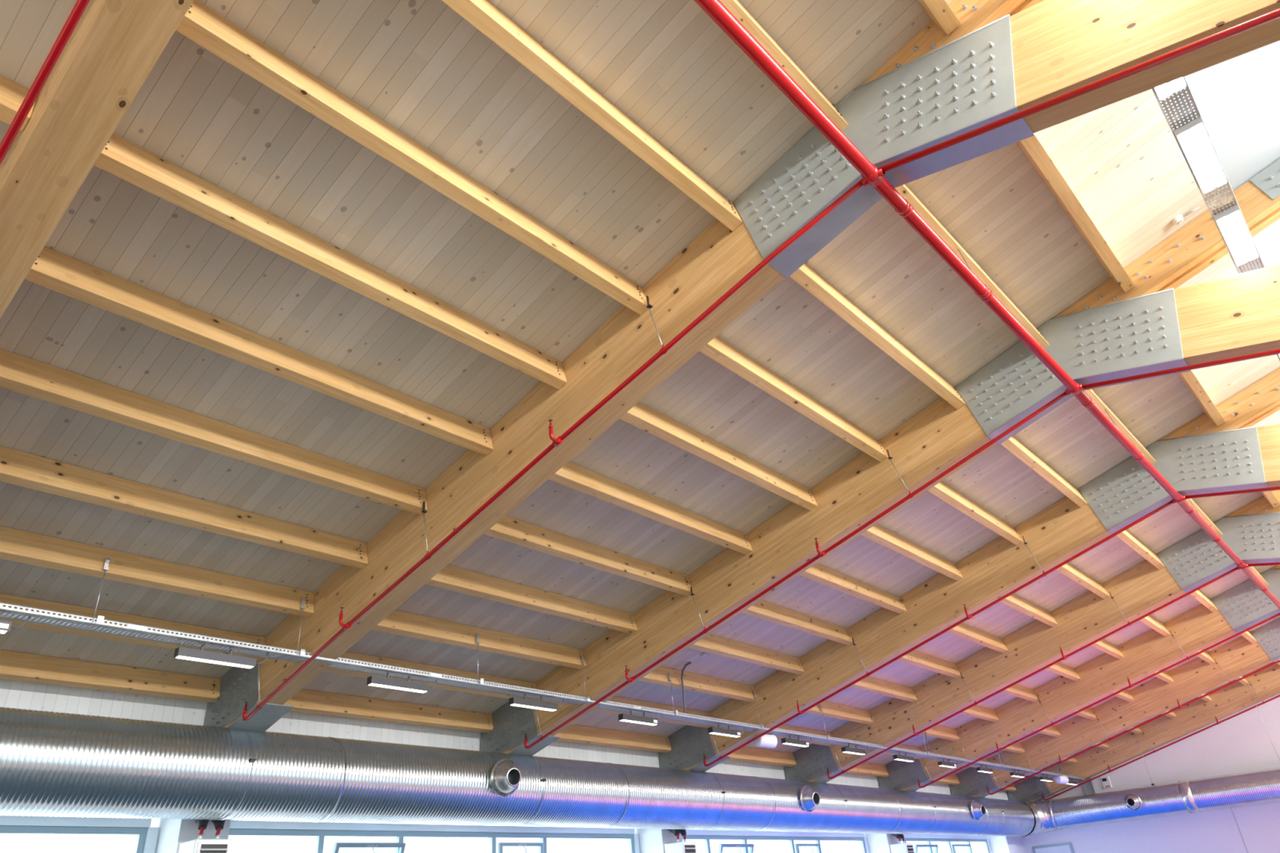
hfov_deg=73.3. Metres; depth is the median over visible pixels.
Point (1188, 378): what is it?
purlin
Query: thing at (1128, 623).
hanger
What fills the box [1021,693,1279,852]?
wall
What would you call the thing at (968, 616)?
pipe
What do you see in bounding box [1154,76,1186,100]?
lamp
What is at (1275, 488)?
pipe
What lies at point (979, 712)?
purlin
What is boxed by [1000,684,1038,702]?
purlin
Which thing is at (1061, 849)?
window
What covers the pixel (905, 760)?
diffuser
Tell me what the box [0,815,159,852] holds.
window
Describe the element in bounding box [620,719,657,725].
diffuser
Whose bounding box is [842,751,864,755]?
diffuser
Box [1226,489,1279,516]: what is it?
rafter
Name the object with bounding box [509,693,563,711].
lamp
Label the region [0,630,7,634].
diffuser
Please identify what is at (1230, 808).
trim
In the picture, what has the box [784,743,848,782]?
bracket
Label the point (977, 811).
jet nozzle
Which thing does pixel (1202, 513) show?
purlin
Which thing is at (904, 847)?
heater
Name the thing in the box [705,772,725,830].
strap
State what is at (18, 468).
purlin
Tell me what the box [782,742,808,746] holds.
diffuser
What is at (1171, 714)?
purlin
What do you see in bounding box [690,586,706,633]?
hanger
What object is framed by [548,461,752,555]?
purlin
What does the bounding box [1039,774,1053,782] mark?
lamp
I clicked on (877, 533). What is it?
purlin
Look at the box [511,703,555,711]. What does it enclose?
diffuser
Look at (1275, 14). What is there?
pipe
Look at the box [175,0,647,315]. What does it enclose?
purlin
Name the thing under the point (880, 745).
hanger
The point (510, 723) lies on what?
bracket
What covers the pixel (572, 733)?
purlin
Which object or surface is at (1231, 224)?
lamp
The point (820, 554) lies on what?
pipe
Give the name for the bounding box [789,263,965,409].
purlin
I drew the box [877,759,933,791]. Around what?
bracket
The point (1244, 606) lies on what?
bent gusset
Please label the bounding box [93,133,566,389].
purlin
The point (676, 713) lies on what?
hanger
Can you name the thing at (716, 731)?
lamp
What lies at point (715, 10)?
pipe
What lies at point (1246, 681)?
wire
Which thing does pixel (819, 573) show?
purlin
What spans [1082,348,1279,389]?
pipe
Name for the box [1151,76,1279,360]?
cable tray
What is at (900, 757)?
lamp
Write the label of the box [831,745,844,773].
hanger
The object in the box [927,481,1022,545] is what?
purlin
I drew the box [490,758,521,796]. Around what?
jet nozzle
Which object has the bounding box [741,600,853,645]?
purlin
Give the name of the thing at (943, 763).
lamp
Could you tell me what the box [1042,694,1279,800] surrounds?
pipe
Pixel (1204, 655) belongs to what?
purlin
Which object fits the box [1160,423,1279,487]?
beam
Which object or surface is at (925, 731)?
conduit
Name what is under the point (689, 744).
bracket
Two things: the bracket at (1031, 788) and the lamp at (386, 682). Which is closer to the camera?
the lamp at (386, 682)
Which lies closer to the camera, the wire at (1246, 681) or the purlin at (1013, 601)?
the purlin at (1013, 601)
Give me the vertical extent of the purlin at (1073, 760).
0.332 m
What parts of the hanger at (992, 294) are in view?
threaded rod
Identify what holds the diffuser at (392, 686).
attached to the lamp at (386, 682)
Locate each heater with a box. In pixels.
[178,819,233,852]
[664,829,697,852]
[889,833,915,852]
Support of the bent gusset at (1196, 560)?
attached to the rafter at (1142, 588)
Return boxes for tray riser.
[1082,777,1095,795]
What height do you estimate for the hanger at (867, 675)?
0.775 m
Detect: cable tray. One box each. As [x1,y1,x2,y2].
[0,602,1084,781]
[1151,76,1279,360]
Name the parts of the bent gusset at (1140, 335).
soffit plate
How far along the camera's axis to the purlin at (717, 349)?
10.46 m
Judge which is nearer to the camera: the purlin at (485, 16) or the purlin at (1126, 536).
the purlin at (485, 16)
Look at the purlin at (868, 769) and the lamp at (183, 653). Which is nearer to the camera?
the lamp at (183, 653)
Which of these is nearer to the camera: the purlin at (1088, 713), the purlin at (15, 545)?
the purlin at (15, 545)
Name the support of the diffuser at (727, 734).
attached to the lamp at (716, 731)
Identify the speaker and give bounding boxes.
[753,733,777,748]
[1053,773,1068,784]
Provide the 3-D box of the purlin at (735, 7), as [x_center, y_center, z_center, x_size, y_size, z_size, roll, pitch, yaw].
[0.204,-3.483,6.169,0.201,0.332,4.636,-28,-37,34]
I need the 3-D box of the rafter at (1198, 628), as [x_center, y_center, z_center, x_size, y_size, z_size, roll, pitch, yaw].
[11.439,7.300,23.365,11.216,3.608,0.360,-28,-37,34]
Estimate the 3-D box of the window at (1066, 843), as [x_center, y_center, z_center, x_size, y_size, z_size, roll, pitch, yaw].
[14.972,15.588,31.033,1.400,0.930,0.050,-28,-37,34]
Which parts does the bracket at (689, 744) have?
soffit plate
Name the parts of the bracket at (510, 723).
plate, soffit plate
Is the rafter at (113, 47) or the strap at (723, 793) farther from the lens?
the strap at (723, 793)
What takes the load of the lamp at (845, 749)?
hanging from the cable tray at (131, 630)
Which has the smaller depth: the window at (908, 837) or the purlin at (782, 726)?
the purlin at (782, 726)
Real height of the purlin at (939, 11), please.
0.332 m
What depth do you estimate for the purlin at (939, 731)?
24.00 m
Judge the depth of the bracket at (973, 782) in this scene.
28.69 m
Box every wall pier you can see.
[151,818,231,852]
[627,828,682,852]
[857,833,899,852]
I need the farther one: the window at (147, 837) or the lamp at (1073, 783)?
the lamp at (1073, 783)
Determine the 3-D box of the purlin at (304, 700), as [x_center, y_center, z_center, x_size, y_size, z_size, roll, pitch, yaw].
[-4.295,4.688,14.226,0.201,0.332,4.636,-28,-37,34]
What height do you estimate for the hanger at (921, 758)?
1.011 m
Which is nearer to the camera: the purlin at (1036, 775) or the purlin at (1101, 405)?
the purlin at (1101, 405)
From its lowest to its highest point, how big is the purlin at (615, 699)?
0.332 m
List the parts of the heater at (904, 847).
casing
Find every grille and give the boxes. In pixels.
[196,841,231,852]
[682,843,697,852]
[905,844,914,852]
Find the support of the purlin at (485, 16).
attached to the rafter at (113, 47)
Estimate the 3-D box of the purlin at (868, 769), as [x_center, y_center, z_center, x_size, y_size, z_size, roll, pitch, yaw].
[5.778,9.562,24.216,0.201,0.332,4.636,-28,-37,34]
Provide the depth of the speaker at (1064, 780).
29.34 m
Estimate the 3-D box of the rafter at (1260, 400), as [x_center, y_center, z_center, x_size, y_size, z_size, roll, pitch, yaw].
[10.043,-0.684,13.618,3.539,1.103,0.370,-28,-37,34]
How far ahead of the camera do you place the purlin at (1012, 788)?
32.04 m
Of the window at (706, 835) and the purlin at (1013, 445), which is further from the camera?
the window at (706, 835)
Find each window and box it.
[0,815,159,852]
[228,820,639,852]
[682,829,869,852]
[900,834,991,852]
[1031,842,1074,852]
[1035,844,1071,852]
[1168,40,1279,270]
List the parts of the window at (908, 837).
sash, sash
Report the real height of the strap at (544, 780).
1.356 m
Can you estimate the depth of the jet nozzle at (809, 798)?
20.32 m
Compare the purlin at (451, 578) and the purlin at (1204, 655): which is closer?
the purlin at (451, 578)
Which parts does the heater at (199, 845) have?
valve handle, casing, louvre blade, valve handle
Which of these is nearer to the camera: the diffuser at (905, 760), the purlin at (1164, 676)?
the diffuser at (905, 760)
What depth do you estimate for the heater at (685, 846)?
18.13 m
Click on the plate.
(1268, 180)
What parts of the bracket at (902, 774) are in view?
soffit plate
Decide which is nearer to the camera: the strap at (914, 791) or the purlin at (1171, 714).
the strap at (914, 791)
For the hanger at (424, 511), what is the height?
0.775 m
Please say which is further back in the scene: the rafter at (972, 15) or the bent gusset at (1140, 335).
the bent gusset at (1140, 335)
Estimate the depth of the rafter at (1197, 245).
10.23 m
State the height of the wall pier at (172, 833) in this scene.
1.270 m
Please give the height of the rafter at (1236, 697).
3.608 m
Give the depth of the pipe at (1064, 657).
19.02 m
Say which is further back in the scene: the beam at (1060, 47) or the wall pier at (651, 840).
the wall pier at (651, 840)
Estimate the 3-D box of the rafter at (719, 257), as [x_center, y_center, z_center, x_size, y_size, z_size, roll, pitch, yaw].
[-1.991,0.802,10.046,11.216,3.608,0.360,-28,-37,34]
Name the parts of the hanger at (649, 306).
threaded rod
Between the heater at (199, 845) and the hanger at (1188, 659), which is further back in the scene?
the hanger at (1188, 659)
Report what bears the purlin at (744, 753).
attached to the ceiling
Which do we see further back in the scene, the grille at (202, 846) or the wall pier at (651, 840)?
the wall pier at (651, 840)
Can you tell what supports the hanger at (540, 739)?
hanging from the ceiling
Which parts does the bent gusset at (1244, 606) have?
soffit plate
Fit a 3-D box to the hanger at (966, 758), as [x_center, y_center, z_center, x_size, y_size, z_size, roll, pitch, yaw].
[9.161,9.091,24.411,0.057,0.764,0.115,-28,-37,34]
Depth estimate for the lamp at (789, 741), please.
18.44 m
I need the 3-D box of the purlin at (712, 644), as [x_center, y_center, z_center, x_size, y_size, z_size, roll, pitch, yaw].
[1.681,4.130,15.980,0.201,0.332,4.636,-28,-37,34]
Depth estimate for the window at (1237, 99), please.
9.16 m
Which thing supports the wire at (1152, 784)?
hanging from the purlin at (1138, 731)
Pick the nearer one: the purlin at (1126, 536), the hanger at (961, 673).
the purlin at (1126, 536)
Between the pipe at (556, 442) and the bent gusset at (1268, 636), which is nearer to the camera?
the pipe at (556, 442)
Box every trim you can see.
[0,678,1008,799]
[1230,808,1248,852]
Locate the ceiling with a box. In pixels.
[0,0,1279,774]
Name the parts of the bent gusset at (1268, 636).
soffit plate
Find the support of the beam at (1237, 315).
attached to the rafter at (940, 436)
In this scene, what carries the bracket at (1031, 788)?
attached to the rafter at (1236, 697)
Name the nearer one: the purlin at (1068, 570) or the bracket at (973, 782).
the purlin at (1068, 570)
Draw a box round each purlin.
[0,75,38,130]
[0,348,427,515]
[0,445,368,568]
[0,525,314,617]
[0,592,265,662]
[0,649,221,702]
[24,246,493,455]
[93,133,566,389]
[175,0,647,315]
[283,688,493,733]
[323,651,537,700]
[372,609,586,669]
[425,564,637,634]
[440,0,742,231]
[484,515,693,595]
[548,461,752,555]
[553,724,671,752]
[592,696,712,728]
[619,402,817,511]
[638,666,757,702]
[688,634,804,674]
[699,335,888,462]
[720,0,848,131]
[727,746,795,766]
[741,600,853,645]
[774,724,833,746]
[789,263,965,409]
[798,563,906,613]
[804,701,875,724]
[845,762,888,777]
[848,676,916,702]
[860,523,963,581]
[881,744,924,759]
[894,184,1049,349]
[896,650,961,678]
[917,0,960,35]
[920,724,959,741]
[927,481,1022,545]
[933,773,959,785]
[946,622,1008,653]
[960,705,998,722]
[964,757,991,768]
[1000,435,1087,507]
[1000,593,1057,626]
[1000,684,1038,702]
[1000,741,1026,753]
[1002,782,1016,791]
[1016,134,1135,293]
[1028,768,1045,777]
[1034,724,1060,737]
[1045,662,1080,681]
[1056,562,1109,599]
[1061,754,1077,763]
[1071,706,1097,719]
[1083,389,1156,464]
[1091,639,1124,659]
[1092,740,1109,749]
[1110,688,1134,702]
[1115,529,1164,569]
[1126,724,1142,733]
[1139,615,1169,636]
[1151,669,1173,683]
[1161,709,1176,718]
[1178,369,1225,426]
[1186,498,1223,537]
[1190,590,1217,612]
[1194,649,1214,664]
[1197,693,1211,702]
[1235,675,1248,684]
[1240,629,1257,644]
[1248,566,1268,586]
[1260,490,1279,507]
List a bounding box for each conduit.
[680,652,706,713]
[924,731,929,752]
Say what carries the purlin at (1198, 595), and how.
attached to the ceiling
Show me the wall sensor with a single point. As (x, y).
(1106, 783)
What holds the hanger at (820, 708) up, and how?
hanging from the purlin at (829, 709)
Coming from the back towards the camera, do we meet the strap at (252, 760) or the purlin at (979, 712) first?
the purlin at (979, 712)
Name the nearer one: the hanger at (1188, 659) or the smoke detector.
the smoke detector
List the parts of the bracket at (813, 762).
soffit plate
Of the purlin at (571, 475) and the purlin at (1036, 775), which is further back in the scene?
the purlin at (1036, 775)
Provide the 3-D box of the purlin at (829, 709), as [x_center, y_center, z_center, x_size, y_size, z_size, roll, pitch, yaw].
[4.166,6.483,19.835,0.201,0.332,4.636,-28,-37,34]
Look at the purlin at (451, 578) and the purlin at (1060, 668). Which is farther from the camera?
the purlin at (1060, 668)
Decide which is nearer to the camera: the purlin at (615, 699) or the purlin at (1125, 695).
the purlin at (615, 699)
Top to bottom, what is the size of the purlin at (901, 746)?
0.332 m
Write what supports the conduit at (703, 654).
attached to the cable tray at (131, 630)
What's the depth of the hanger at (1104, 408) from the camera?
12.32 m
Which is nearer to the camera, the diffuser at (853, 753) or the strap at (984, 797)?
the diffuser at (853, 753)
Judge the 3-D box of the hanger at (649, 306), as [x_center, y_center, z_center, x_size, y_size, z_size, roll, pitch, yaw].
[0.152,-0.999,8.367,0.172,0.775,0.067,-28,-37,34]
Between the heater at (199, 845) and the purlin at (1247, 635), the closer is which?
the heater at (199, 845)
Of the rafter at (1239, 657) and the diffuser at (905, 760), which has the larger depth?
the rafter at (1239, 657)
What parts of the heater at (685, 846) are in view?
casing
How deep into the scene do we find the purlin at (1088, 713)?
26.45 m
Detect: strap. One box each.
[220,728,257,820]
[522,755,546,826]
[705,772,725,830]
[826,782,847,832]
[914,791,936,834]
[984,796,1004,835]
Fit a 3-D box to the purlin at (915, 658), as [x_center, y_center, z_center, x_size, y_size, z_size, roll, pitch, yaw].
[5.912,5.028,18.785,0.201,0.332,4.636,-28,-37,34]
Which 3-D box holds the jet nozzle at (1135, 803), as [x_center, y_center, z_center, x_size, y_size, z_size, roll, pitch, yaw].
[16.633,12.658,29.008,0.536,0.536,0.598,-28,-37,34]
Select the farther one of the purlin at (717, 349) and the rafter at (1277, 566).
the rafter at (1277, 566)
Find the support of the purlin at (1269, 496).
attached to the rafter at (1261, 505)
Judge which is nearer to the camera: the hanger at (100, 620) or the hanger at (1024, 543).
the hanger at (100, 620)
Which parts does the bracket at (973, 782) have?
soffit plate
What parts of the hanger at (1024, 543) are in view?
threaded rod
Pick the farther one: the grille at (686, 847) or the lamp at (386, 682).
the grille at (686, 847)
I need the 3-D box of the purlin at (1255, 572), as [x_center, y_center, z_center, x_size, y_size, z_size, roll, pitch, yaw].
[13.634,3.016,19.488,0.201,0.332,4.636,-28,-37,34]
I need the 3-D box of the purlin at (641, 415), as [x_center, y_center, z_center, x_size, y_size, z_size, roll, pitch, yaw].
[0.943,0.324,11.074,0.201,0.332,4.636,-28,-37,34]
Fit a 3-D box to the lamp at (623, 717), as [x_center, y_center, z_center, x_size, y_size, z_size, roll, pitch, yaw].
[0.023,5.156,15.245,0.117,0.192,1.067,-28,-37,34]
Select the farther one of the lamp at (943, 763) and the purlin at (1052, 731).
the purlin at (1052, 731)
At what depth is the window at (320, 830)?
14.87 m
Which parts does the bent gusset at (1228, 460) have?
soffit plate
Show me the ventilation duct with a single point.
(55, 764)
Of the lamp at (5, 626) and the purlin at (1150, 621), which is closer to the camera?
the lamp at (5, 626)
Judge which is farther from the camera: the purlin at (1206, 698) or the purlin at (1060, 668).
the purlin at (1206, 698)
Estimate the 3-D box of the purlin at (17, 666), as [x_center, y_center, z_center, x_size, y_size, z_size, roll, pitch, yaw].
[-7.652,3.063,10.896,0.201,0.332,4.636,-28,-37,34]
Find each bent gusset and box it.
[733,13,1034,278]
[955,288,1191,444]
[1078,426,1268,533]
[1156,511,1279,593]
[1210,568,1279,632]
[1250,617,1279,662]
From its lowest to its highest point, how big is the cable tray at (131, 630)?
0.069 m
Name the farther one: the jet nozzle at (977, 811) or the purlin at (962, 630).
the jet nozzle at (977, 811)
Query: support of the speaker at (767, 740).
hanging from the cable tray at (131, 630)
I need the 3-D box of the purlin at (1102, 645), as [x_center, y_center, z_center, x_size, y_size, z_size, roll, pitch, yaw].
[11.015,5.198,21.064,0.201,0.332,4.636,-28,-37,34]
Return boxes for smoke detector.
[1171,206,1199,225]
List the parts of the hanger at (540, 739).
threaded rod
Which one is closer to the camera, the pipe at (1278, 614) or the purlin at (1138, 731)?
the pipe at (1278, 614)
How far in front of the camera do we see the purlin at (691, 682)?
16.81 m
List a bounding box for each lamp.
[0,616,31,634]
[173,644,268,668]
[366,672,436,693]
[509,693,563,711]
[617,710,662,725]
[707,724,744,737]
[781,735,812,746]
[840,744,867,755]
[893,751,915,762]
[937,759,957,768]
[976,764,994,773]
[1009,769,1026,777]
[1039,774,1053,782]
[1066,778,1078,785]
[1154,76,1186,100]
[1173,117,1227,193]
[1213,204,1258,266]
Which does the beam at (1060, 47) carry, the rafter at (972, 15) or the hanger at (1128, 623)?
the rafter at (972, 15)
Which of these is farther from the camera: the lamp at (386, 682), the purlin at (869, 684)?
the purlin at (869, 684)
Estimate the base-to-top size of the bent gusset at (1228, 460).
1.210 m
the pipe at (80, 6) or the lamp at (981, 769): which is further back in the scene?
the lamp at (981, 769)
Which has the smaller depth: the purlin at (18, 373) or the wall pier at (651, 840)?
the purlin at (18, 373)
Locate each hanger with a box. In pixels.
[92,556,110,625]
[256,659,262,710]
[297,597,305,657]
[421,501,431,559]
[475,633,484,684]
[534,709,543,741]
[581,655,590,702]
[646,295,666,354]
[668,673,678,715]
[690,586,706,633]
[711,733,721,759]
[753,690,764,728]
[819,704,830,739]
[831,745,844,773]
[852,637,868,676]
[871,715,882,747]
[886,449,913,498]
[920,758,933,783]
[957,248,993,302]
[957,733,968,761]
[960,672,976,705]
[1022,536,1045,576]
[1104,408,1135,452]
[1109,591,1131,626]
[1169,630,1189,660]
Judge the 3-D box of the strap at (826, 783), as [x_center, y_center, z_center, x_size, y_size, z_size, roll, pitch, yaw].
[4.788,9.691,22.127,1.184,1.356,0.100,-28,-37,34]
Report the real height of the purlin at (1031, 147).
0.332 m
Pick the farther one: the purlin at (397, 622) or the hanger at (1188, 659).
the hanger at (1188, 659)
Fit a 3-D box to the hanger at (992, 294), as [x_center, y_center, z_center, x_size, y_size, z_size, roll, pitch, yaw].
[3.469,-1.591,8.905,0.180,0.753,0.040,-28,-37,34]
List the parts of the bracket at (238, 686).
plate, soffit plate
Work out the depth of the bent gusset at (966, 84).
7.30 m
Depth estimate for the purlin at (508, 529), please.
12.09 m
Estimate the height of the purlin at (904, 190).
0.332 m
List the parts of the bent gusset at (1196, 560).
soffit plate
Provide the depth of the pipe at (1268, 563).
16.92 m
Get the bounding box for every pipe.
[0,0,89,164]
[242,177,863,720]
[524,391,1067,748]
[693,0,1279,608]
[702,500,1173,766]
[826,567,1237,778]
[877,8,1279,173]
[917,613,1279,787]
[986,660,1279,795]
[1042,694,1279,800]
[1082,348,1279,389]
[1185,486,1279,498]
[1248,562,1279,566]
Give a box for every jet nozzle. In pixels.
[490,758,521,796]
[797,785,820,812]
[967,800,985,820]
[1124,793,1142,810]
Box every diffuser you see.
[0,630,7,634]
[175,655,253,668]
[368,683,426,693]
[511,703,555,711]
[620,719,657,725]
[709,732,740,737]
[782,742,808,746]
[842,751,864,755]
[894,759,913,762]
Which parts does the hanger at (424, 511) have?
threaded rod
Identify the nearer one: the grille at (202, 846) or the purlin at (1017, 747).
the grille at (202, 846)
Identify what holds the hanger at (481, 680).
hanging from the purlin at (397, 622)
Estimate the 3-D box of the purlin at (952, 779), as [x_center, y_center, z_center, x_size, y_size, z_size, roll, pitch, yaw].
[9.135,11.187,27.545,0.201,0.332,4.636,-28,-37,34]
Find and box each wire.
[1134,733,1154,785]
[1245,680,1279,760]
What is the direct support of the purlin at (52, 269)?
attached to the ceiling
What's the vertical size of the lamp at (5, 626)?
0.192 m
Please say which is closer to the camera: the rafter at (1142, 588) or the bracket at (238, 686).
the bracket at (238, 686)
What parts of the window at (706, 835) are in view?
sash, sash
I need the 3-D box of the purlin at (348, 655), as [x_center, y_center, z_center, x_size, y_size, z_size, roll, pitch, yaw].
[-3.422,3.961,13.701,0.201,0.332,4.636,-28,-37,34]
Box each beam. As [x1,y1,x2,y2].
[1009,0,1279,133]
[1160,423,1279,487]
[1173,264,1279,365]
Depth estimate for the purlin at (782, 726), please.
21.11 m
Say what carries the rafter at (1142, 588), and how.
attached to the ceiling
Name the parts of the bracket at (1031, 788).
soffit plate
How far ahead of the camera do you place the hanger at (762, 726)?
17.71 m
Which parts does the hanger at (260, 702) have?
threaded rod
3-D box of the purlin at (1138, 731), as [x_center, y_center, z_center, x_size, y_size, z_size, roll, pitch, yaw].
[15.984,9.902,28.774,0.201,0.332,4.636,-28,-37,34]
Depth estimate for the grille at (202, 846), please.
11.44 m
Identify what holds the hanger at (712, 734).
hanging from the ceiling
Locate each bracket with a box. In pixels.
[204,661,293,731]
[480,701,559,755]
[658,724,730,772]
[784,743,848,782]
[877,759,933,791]
[949,767,1002,797]
[1006,775,1053,801]
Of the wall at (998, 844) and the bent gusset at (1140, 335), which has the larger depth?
the wall at (998, 844)
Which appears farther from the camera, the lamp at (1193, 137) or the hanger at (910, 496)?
the hanger at (910, 496)
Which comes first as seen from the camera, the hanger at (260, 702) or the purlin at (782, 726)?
the hanger at (260, 702)
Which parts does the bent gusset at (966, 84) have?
soffit plate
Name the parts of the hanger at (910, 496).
threaded rod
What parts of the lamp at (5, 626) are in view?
type plate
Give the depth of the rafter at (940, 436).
12.76 m
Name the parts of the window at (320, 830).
sash, handle, sash, handle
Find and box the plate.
[1249,159,1279,199]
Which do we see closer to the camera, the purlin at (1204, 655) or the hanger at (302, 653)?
the hanger at (302, 653)
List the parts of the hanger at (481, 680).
threaded rod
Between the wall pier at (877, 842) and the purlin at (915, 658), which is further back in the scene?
the wall pier at (877, 842)
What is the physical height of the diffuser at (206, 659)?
0.008 m
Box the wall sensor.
[1100,776,1111,788]
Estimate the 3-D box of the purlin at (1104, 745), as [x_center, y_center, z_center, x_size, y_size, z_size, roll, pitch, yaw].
[15.111,10.629,29.299,0.201,0.332,4.636,-28,-37,34]
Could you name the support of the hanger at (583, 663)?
hanging from the purlin at (397, 622)
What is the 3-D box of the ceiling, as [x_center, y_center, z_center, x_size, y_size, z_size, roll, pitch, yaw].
[4.447,2.972,16.072,14.374,3.663,42.710,-28,-37,34]
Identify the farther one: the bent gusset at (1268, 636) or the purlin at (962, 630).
the bent gusset at (1268, 636)
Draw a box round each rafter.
[0,0,193,318]
[221,203,785,728]
[491,386,997,753]
[668,460,1125,770]
[792,528,1202,782]
[862,0,1044,84]
[884,578,1250,790]
[955,618,1277,796]
[1013,661,1279,801]
[1054,158,1279,317]
[1160,368,1279,439]
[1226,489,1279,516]
[1271,564,1279,568]
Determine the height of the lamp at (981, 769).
0.192 m
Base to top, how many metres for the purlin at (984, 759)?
0.332 m
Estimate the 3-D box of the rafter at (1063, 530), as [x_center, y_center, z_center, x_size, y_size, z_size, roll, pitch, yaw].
[4.724,4.051,16.705,11.216,3.608,0.360,-28,-37,34]
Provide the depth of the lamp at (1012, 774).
26.82 m
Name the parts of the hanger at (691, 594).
threaded rod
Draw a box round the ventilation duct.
[0,706,1279,836]
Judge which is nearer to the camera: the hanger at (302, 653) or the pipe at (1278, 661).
the hanger at (302, 653)
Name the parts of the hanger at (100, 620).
threaded rod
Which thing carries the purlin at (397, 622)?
attached to the rafter at (719, 257)
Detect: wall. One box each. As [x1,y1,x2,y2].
[979,835,1025,852]
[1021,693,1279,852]
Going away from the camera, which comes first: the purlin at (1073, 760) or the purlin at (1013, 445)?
the purlin at (1013, 445)
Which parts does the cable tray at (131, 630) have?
splice plate, splice plate, splice plate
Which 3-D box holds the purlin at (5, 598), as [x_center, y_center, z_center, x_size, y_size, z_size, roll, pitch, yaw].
[-6.779,2.336,10.371,0.201,0.332,4.636,-28,-37,34]
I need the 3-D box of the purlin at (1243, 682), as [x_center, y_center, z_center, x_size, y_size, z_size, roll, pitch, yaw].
[18.603,7.720,27.198,0.201,0.332,4.636,-28,-37,34]
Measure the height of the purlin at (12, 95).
0.332 m
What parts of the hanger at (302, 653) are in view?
threaded rod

